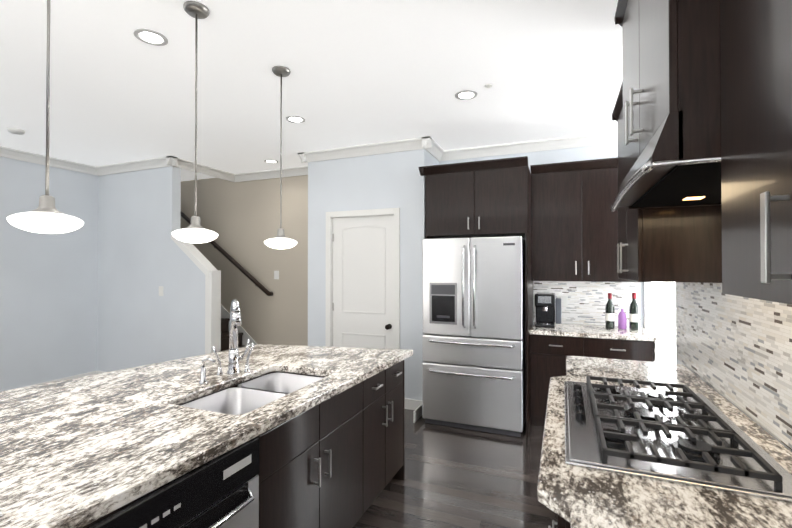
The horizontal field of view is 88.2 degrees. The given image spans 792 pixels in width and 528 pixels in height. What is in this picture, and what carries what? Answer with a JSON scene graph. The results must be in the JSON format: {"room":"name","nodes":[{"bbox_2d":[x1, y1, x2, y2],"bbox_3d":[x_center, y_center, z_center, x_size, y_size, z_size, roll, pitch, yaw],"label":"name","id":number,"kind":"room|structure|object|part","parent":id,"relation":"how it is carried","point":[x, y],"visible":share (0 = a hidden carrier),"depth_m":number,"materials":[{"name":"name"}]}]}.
{"room":"kitchen","nodes":[
{"label":"kitchen","id":0,"kind":"room"},
{"bbox_2d":[0,157,97,390],"bbox_3d":[-5.181,0.103,2.933,0.120,2.850,7.750,0,-1,22],"label":"wall","id":1,"kind":"structure","parent":0,"point":[48,303],"depth_m":4.99,"materials":[{"name":"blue paint"}]},
{"bbox_2d":[0,146,99,175],"bbox_3d":[-5.281,-1.277,2.430,0.085,0.100,6.720,0,-1,22],"label":"crown molding","id":2,"kind":"structure","parent":1,"relation":"attached to","point":[6,152],"depth_m":4.94,"materials":[{"name":"white wood"}]},
{"bbox_2d":[15,371,95,388],"bbox_3d":[-5.314,1.468,2.419,0.014,0.110,6.720,0,-1,22],"label":"baseboard","id":3,"kind":"structure","parent":1,"relation":"attached to","point":[94,372],"depth_m":5.22,"materials":[{"name":"white wood"}]},
{"bbox_2d":[97,166,204,371],"bbox_3d":[-3.114,0.124,5.226,1.970,2.850,0.120,0,-1,22],"label":"wall","id":4,"kind":"structure","parent":0,"point":[139,217],"depth_m":5.20,"materials":[{"name":"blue paint"}]},
{"bbox_2d":[96,156,175,175],"bbox_3d":[-3.336,-1.251,5.218,1.395,0.100,0.085,0,-1,22],"label":"crown molding","id":5,"kind":"structure","parent":4,"relation":"attached to","point":[167,161],"depth_m":5.20,"materials":[{"name":"white wood"}]},
{"bbox_2d":[159,286,162,295],"bbox_3d":[-2.920,0.337,5.076,0.080,0.120,0.005,0,-1,22],"label":"switch plate","id":6,"kind":"object","parent":4,"relation":"attached to","point":[160,287],"depth_m":5.07,"materials":[{"name":"white plastic"}]},
{"bbox_2d":[171,232,220,353],"bbox_3d":[-2.424,0.574,4.939,0.660,1.944,0.156,0,-1,22],"label":"trim","id":7,"kind":"structure","parent":4,"relation":"on","point":[202,263],"depth_m":4.80,"materials":[{"name":"white wood"}]},
{"bbox_2d":[176,157,235,181],"bbox_3d":[-2.538,-1.249,5.440,0.085,0.100,0.930,0,-1,22],"label":"crown molding","id":8,"kind":"structure","parent":4,"relation":"attached to","point":[180,163],"depth_m":5.43,"materials":[{"name":"white"}]},
{"bbox_2d":[0,0,622,180],"bbox_3d":[-0.822,-1.389,1.163,9.540,0.100,7.990,0,-1,22],"label":"ceiling","id":9,"kind":"structure","parent":0,"point":[363,72],"depth_m":2.88,"materials":[{"name":"paint"}]},
{"bbox_2d":[7,127,24,134],"bbox_3d":[-3.715,-1.295,3.994,0.136,0.035,0.136,0,-1,22],"label":"smoke detector","id":10,"kind":"object","parent":9,"relation":"attached to","point":[16,131],"visible":1,"depth_m":3.96,"materials":[{"name":"white plastic"}]},
{"bbox_2d":[6,0,83,233],"bbox_3d":[-1.291,-0.724,1.516,0.218,1.222,0.218,0,-1,22],"label":"pendant light","id":11,"kind":"object","parent":9,"relation":"hanging from","point":[46,216],"visible":1,"depth_m":1.49,"materials":[{"name":"white glass"}]},
{"bbox_3d":[-1.291,-0.151,1.511,0.218,0.076,0.218,0,-1,22],"label":"lamp shade","id":12,"kind":"part","parent":11,"relation":"part of","materials":[{"name":"white glass"}]},
{"bbox_2d":[133,28,167,45],"bbox_3d":[-1.433,-1.324,2.390,0.176,0.007,0.176,0,-1,22],"label":"recessed light","id":13,"kind":"object","parent":9,"relation":"in","point":[136,32],"depth_m":2.38,"materials":[{"name":"grey"}]},
{"bbox_3d":[-1.433,-1.325,2.390,0.124,0.003,0.124,0,-1,22],"label":"recessed ceiling light lens","id":14,"kind":"part","parent":13,"relation":"part of","materials":[{"name":"white glass"}]},
{"bbox_2d":[172,1,217,242],"bbox_3d":[-1.038,-0.719,2.120,0.218,1.222,0.218,0,-1,22],"label":"pendant light","id":15,"kind":"object","parent":9,"relation":"hanging from","point":[195,231],"visible":1,"depth_m":2.10,"materials":[{"name":"silver metal"}]},
{"bbox_3d":[-1.038,-0.146,2.115,0.218,0.076,0.218,0,-1,22],"label":"lamp shade","id":16,"kind":"part","parent":15,"relation":"part of","materials":[{"name":"white glass"}]},
{"bbox_2d":[264,66,296,248],"bbox_3d":[-0.783,-0.713,2.783,0.218,1.222,0.218,0,-1,22],"label":"pendant light","id":17,"kind":"object","parent":9,"relation":"hanging from","point":[280,240],"visible":1,"depth_m":2.76,"materials":[{"name":"white glass"}]},
{"bbox_3d":[-0.783,-0.140,2.778,0.218,0.076,0.218,0,-1,22],"label":"lamp shade","id":18,"kind":"part","parent":17,"relation":"part of","materials":[{"name":"white glass"}]},
{"bbox_2d":[285,116,304,122],"bbox_3d":[-0.913,-1.312,3.712,0.176,0.007,0.176,0,-1,22],"label":"recessed light","id":19,"kind":"object","parent":9,"relation":"in","point":[288,120],"depth_m":3.71,"materials":[{"name":"grey"}]},
{"bbox_3d":[-0.913,-1.313,3.712,0.124,0.003,0.124,0,-1,22],"label":"recessed ceiling light lens","id":20,"kind":"part","parent":19,"relation":"part of","materials":[{"name":"white glass"}]},
{"bbox_2d":[455,90,477,99],"bbox_3d":[0.548,-1.317,3.189,0.176,0.007,0.176,0,-1,22],"label":"recessed light","id":21,"kind":"object","parent":9,"relation":"in","point":[463,91],"depth_m":3.18,"materials":[{"name":"grey glass"}]},
{"bbox_3d":[0.548,-1.318,3.189,0.124,0.003,0.124,0,-1,22],"label":"recessed ceiling light lens","id":22,"kind":"part","parent":21,"relation":"part of","materials":[{"name":"white glass"}]},
{"bbox_2d":[484,84,492,88],"bbox_3d":[0.686,-1.312,3.025,0.060,0.020,0.060,0,-1,22],"label":"sprinkler","id":23,"kind":"object","parent":9,"relation":"attached to","point":[488,86],"visible":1,"depth_m":3.01,"materials":[{"name":"white"}]},
{"bbox_2d":[308,149,427,399],"bbox_3d":[-0.350,0.118,4.613,1.450,2.850,0.120,0,-1,22],"label":"wall","id":24,"kind":"structure","parent":0,"point":[387,180],"depth_m":4.47,"materials":[{"name":"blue paint"}]},
{"bbox_2d":[332,234,333,310],"bbox_3d":[-0.729,0.494,4.726,0.019,1.690,0.013,0,-1,22],"label":"door jamb hinges","id":25,"kind":"object","parent":24,"relation":"attached to","point":[333,303],"visible":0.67,"depth_m":4.72,"materials":[{"name":"silver metal"}]},
{"bbox_2d":[325,208,399,348],"bbox_3d":[-0.363,0.470,4.606,0.920,2.145,0.138,0,-1,22],"label":"door","id":26,"kind":"structure","parent":24,"relation":"attached to","point":[363,269],"depth_m":4.58,"materials":[{"name":"white wood"}]},
{"bbox_2d":[341,225,391,348],"bbox_3d":[-0.350,0.445,4.534,0.628,1.755,0.083,0,-1,22],"label":"panels","id":27,"kind":"object","parent":24,"relation":"attached to","point":[342,333],"depth_m":4.61,"materials":[{"name":"white"}]},
{"bbox_3d":[-0.086,0.681,4.422,0.056,0.056,0.080,0,-1,22],"label":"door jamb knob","id":28,"kind":"part","parent":27,"relation":"part of","materials":[{"name":"black metal"}]},
{"bbox_2d":[298,136,435,166],"bbox_3d":[-0.389,-1.258,4.531,1.620,0.100,0.085,0,-1,22],"label":"crown molding","id":29,"kind":"structure","parent":24,"relation":"attached to","point":[432,147],"depth_m":4.48,"materials":[{"name":"white wood"}]},
{"bbox_2d":[405,398,421,409],"bbox_3d":[0.168,1.485,4.316,0.275,0.110,0.014,0,-1,22],"label":"baseboard","id":30,"kind":"structure","parent":24,"relation":"attached to","point":[413,404],"depth_m":4.31,"materials":[{"name":"white"}]},
{"bbox_2d":[413,402,421,422],"bbox_3d":[0.238,1.483,4.106,0.014,0.110,0.350,0,-1,22],"label":"baseboard","id":31,"kind":"structure","parent":24,"relation":"attached to","point":[417,413],"depth_m":4.05,"materials":[{"name":"white wood"}]},
{"bbox_2d":[180,143,643,345],"bbox_3d":[0.668,0.120,4.791,9.540,2.850,0.120,0,-1,22],"label":"wall","id":32,"kind":"structure","parent":0,"point":[241,220],"depth_m":5.75,"materials":[{"name":"beige paint"}]},
{"bbox_2d":[181,211,272,295],"bbox_3d":[-2.686,-0.306,6.046,2.080,1.509,0.098,0,-1,22],"label":"stair handrail","id":33,"kind":"object","parent":32,"relation":"attached to","point":[259,285],"visible":0.62,"depth_m":5.84,"materials":[{"name":"brown wood"}]},
{"bbox_2d":[221,304,257,345],"bbox_3d":[-2.634,0.629,6.063,2.140,1.854,0.014,0,-1,22],"label":"trim","id":34,"kind":"structure","parent":32,"relation":"attached to","point":[225,313],"depth_m":5.88,"materials":[{"name":"white"}]},
{"bbox_2d":[236,167,307,181],"bbox_3d":[-1.615,-1.248,5.627,1.650,0.100,0.085,0,-1,22],"label":"crown molding","id":35,"kind":"structure","parent":32,"relation":"attached to","point":[293,171],"depth_m":5.67,"materials":[{"name":"white wood"}]},
{"bbox_2d":[274,271,278,278],"bbox_3d":[-1.660,0.153,5.675,0.080,0.120,0.005,0,-1,22],"label":"switch plate","id":36,"kind":"object","parent":32,"relation":"attached to","point":[276,274],"depth_m":5.67,"materials":[{"name":"white plastic"}]},
{"bbox_2d":[423,156,530,239],"bbox_3d":[0.886,-0.628,4.269,0.995,0.696,0.686,0,-1,22],"label":"upper cabinet","id":37,"kind":"object","parent":32,"relation":"attached to","point":[485,198],"depth_m":3.94,"materials":[{"name":"brown wood"}]},
{"bbox_2d":[437,131,617,161],"bbox_3d":[2.711,-1.264,3.856,4.800,0.100,0.085,0,-1,22],"label":"crown molding","id":38,"kind":"structure","parent":32,"relation":"attached to","point":[604,138],"depth_m":4.36,"materials":[{"name":"white wood"}]},
{"bbox_2d":[561,295,567,305],"bbox_3d":[1.758,0.385,4.271,0.070,0.110,0.006,0,-1,22],"label":"outlet","id":39,"kind":"object","parent":32,"relation":"attached to","point":[564,300],"visible":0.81,"depth_m":4.27,"materials":[{"name":"white plastic"}]},
{"bbox_2d":[531,157,636,283],"bbox_3d":[1.877,-0.405,4.056,1.000,1.145,0.326,0,-1,22],"label":"upper cabinet","id":40,"kind":"object","parent":32,"relation":"attached to","point":[561,218],"depth_m":3.94,"materials":[{"name":"brown wood"}]},
{"bbox_2d":[533,281,640,326],"bbox_3d":[1.941,0.394,4.201,1.000,0.450,0.002,0,-1,22],"label":"backsplash","id":41,"kind":"structure","parent":32,"relation":"attached to","point":[587,301],"depth_m":4.18,"materials":[{"name":"tile"}]},
{"bbox_2d":[644,282,675,362],"bbox_3d":[3.296,0.259,3.633,1.880,2.170,0.029,0,-1,22],"label":"window","id":42,"kind":"structure","parent":32,"relation":"in","point":[663,316],"depth_m":3.93,"materials":[{"name":"white"}]},
{"bbox_2d":[428,153,438,165],"bbox_3d":[0.370,0.118,4.616,0.120,2.850,0.430,0,-1,22],"label":"wall","id":43,"kind":"structure","parent":0,"point":[432,160],"depth_m":4.53,"materials":[{"name":"blue paint"}]},
{"bbox_2d":[427,143,443,158],"bbox_3d":[0.422,-1.258,4.488,0.085,0.100,0.450,0,-1,22],"label":"crown molding","id":44,"kind":"structure","parent":43,"relation":"attached to","point":[439,153],"depth_m":4.60,"materials":[{"name":"white"}]},
{"bbox_2d":[352,409,556,527],"bbox_3d":[-0.822,1.561,1.136,9.540,0.100,7.990,0,-1,22],"label":"floor","id":45,"kind":"structure","parent":0,"point":[455,477],"depth_m":2.84,"materials":[{"name":"brown wood"}]},
{"bbox_2d":[221,318,245,350],"bbox_3d":[-2.841,0.793,5.657,2.065,1.520,0.884,0,-1,22],"label":"stair","id":46,"kind":"structure","parent":45,"relation":"on","point":[225,332],"depth_m":5.81,"materials":[{"name":"brown wood"}]},
{"bbox_2d":[104,355,411,527],"bbox_3d":[-0.948,1.078,1.943,1.259,0.880,2.540,0,-1,22],"label":"kitchen island","id":47,"kind":"object","parent":45,"relation":"on","point":[324,469],"depth_m":1.82,"materials":[{"name":"wood"}]},
{"bbox_2d":[87,437,259,527],"bbox_3d":[-0.608,1.065,1.231,0.089,0.855,0.590,0,-1,22],"label":"dishwasher","id":48,"kind":"object","parent":47,"relation":"in","point":[222,490],"depth_m":1.28,"materials":[{"name":"black metal"}]},
{"bbox_2d":[0,344,411,527],"bbox_3d":[-1.147,0.619,2.011,1.678,0.040,2.608,0,-1,22],"label":"island countertop","id":49,"kind":"structure","parent":47,"relation":"on","point":[90,451],"depth_m":1.48,"materials":[{"name":"beige stone"}]},
{"bbox_2d":[196,299,255,382],"bbox_3d":[-0.892,0.394,2.173,0.218,0.412,0.317,0,-1,22],"label":"faucet","id":50,"kind":"object","parent":49,"relation":"on","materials":[{"name":"silver metal"}]},
{"bbox_2d":[184,371,319,410],"bbox_3d":[-0.671,0.736,2.027,0.454,0.219,0.764,0,-1,22],"label":"sink","id":51,"kind":"object","parent":49,"relation":"in","point":[240,396],"depth_m":2.12,"materials":[{"name":"silver metal"}]},
{"bbox_2d":[422,236,525,436],"bbox_3d":[0.830,0.649,4.125,0.924,1.780,0.942,0,-1,22],"label":"refrigerator","id":52,"kind":"object","parent":45,"relation":"on","point":[473,340],"visible":1,"depth_m":3.74,"materials":[{"name":"grey metal"}]},
{"bbox_3d":[0.443,0.351,3.846,0.230,0.310,0.009,0,-1,22],"label":"dispenser panel","id":53,"kind":"part","parent":52,"relation":"part of","materials":[{"name":"grey plastic"}]},
{"bbox_3d":[0.447,0.371,3.856,0.270,0.390,0.014,0,-1,22],"label":"dispenser frame","id":54,"kind":"part","parent":52,"relation":"part of","materials":[{"name":"grey metal"}]},
{"bbox_2d":[527,336,586,431],"bbox_3d":[1.579,1.098,4.018,0.465,0.880,0.596,0,-1,22],"label":"base cabinet","id":55,"kind":"object","parent":45,"relation":"on","point":[546,355],"depth_m":3.78,"materials":[{"name":"brown wood"}]},
{"bbox_2d":[527,320,656,343],"bbox_3d":[1.830,0.637,3.903,1.020,0.040,0.626,0,-1,22],"label":"countertop","id":56,"kind":"structure","parent":55,"relation":"on","point":[589,332],"depth_m":3.72,"materials":[{"name":"beige stone"}]},
{"bbox_2d":[535,292,561,327],"bbox_3d":[1.514,0.455,4.057,0.240,0.324,0.292,0,-1,22],"label":"coffee maker","id":57,"kind":"object","parent":56,"relation":"on","point":[548,306],"visible":1,"depth_m":4.01,"materials":[{"name":"black plastic"}]},
{"bbox_3d":[1.456,0.449,3.994,0.120,0.274,0.132,0,-1,22],"label":"trim","id":58,"kind":"part","parent":57,"relation":"part of","materials":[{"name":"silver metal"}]},
{"bbox_3d":[1.623,0.463,4.078,0.055,0.250,0.150,0,-1,22],"label":"tank","id":59,"kind":"part","parent":57,"relation":"part of","materials":[{"name":"grey"}]},
{"bbox_2d":[605,293,614,328],"bbox_3d":[2.048,0.447,3.910,0.081,0.337,0.081,0,-1,22],"label":"wine bottle","id":60,"kind":"object","parent":56,"relation":"on","point":[609,315],"visible":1,"depth_m":3.88,"materials":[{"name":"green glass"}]},
{"bbox_2d":[618,305,626,328],"bbox_3d":[2.149,0.503,3.879,0.076,0.224,0.075,0,-1,22],"label":"bottle","id":61,"kind":"object","parent":56,"relation":"on","point":[622,320],"visible":1,"depth_m":3.85,"materials":[{"name":"purple plastic"}]},
{"bbox_2d":[629,293,638,329],"bbox_3d":[2.226,0.441,3.816,0.083,0.347,0.083,0,-1,22],"label":"wine bottle","id":62,"kind":"object","parent":56,"relation":"on","point":[634,315],"visible":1,"depth_m":3.79,"materials":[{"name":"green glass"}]},
{"bbox_2d":[587,340,654,361],"bbox_3d":[2.048,1.096,3.826,0.550,0.880,0.596,0,-1,22],"label":"base cabinet","id":63,"kind":"object","parent":45,"relation":"on","point":[638,350],"depth_m":3.54,"materials":[{"name":"brown wood"}]},
{"bbox_2d":[537,356,791,527],"bbox_3d":[0.587,0.606,0.632,0.736,0.040,4.270,0,-1,22],"label":"countertop","id":64,"kind":"structure","parent":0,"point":[626,443],"depth_m":1.21,"materials":[{"name":"beige stone"}]},
{"bbox_2d":[564,376,791,501],"bbox_3d":[0.943,0.569,1.524,0.580,0.052,0.930,0,-1,22],"label":"cooktop","id":65,"kind":"object","parent":64,"relation":"in","point":[685,439],"depth_m":1.30,"materials":[{"name":"silver metal"}]},
{"bbox_2d":[676,358,791,451],"bbox_3d":[0.680,0.073,-0.276,0.120,2.850,6.250,0,-1,22],"label":"wall","id":66,"kind":"structure","parent":0,"point":[678,361],"depth_m":1.75,"materials":[{"name":"beige tile"}]},
{"bbox_2d":[613,108,712,282],"bbox_3d":[1.429,-0.442,2.183,0.346,1.055,0.740,0,-1,22],"label":"upper cabinet","id":67,"kind":"object","parent":66,"relation":"attached to","point":[665,227],"depth_m":1.84,"materials":[{"name":"wood"}]},
{"bbox_2d":[617,0,716,183],"bbox_3d":[1.088,-0.799,1.434,0.406,0.795,0.910,0,-1,22],"label":"upper cabinet","id":68,"kind":"object","parent":66,"relation":"attached to","point":[702,113],"depth_m":1.12,"materials":[{"name":"wood"}]},
{"bbox_2d":[610,157,720,211],"bbox_3d":[1.050,-0.274,1.443,0.435,0.041,0.909,0,-1,22],"label":"hood","id":69,"kind":"object","parent":68,"relation":"attached to","point":[661,184],"depth_m":1.42,"materials":[{"name":"silver metal"}]},
{"bbox_2d":[675,282,791,449],"bbox_3d":[0.964,0.146,0.580,0.002,0.880,4.450,0,-1,22],"label":"backsplash","id":70,"kind":"structure","parent":66,"relation":"attached to","point":[735,350],"depth_m":1.66,"materials":[{"name":"tile"}]},
{"bbox_2d":[713,0,791,304],"bbox_3d":[0.814,-0.456,0.614,0.296,1.055,0.810,0,-1,22],"label":"upper cabinet","id":71,"kind":"object","parent":66,"relation":"attached to","point":[752,39],"depth_m":0.86,"materials":[{"name":"wood"}]}
]}

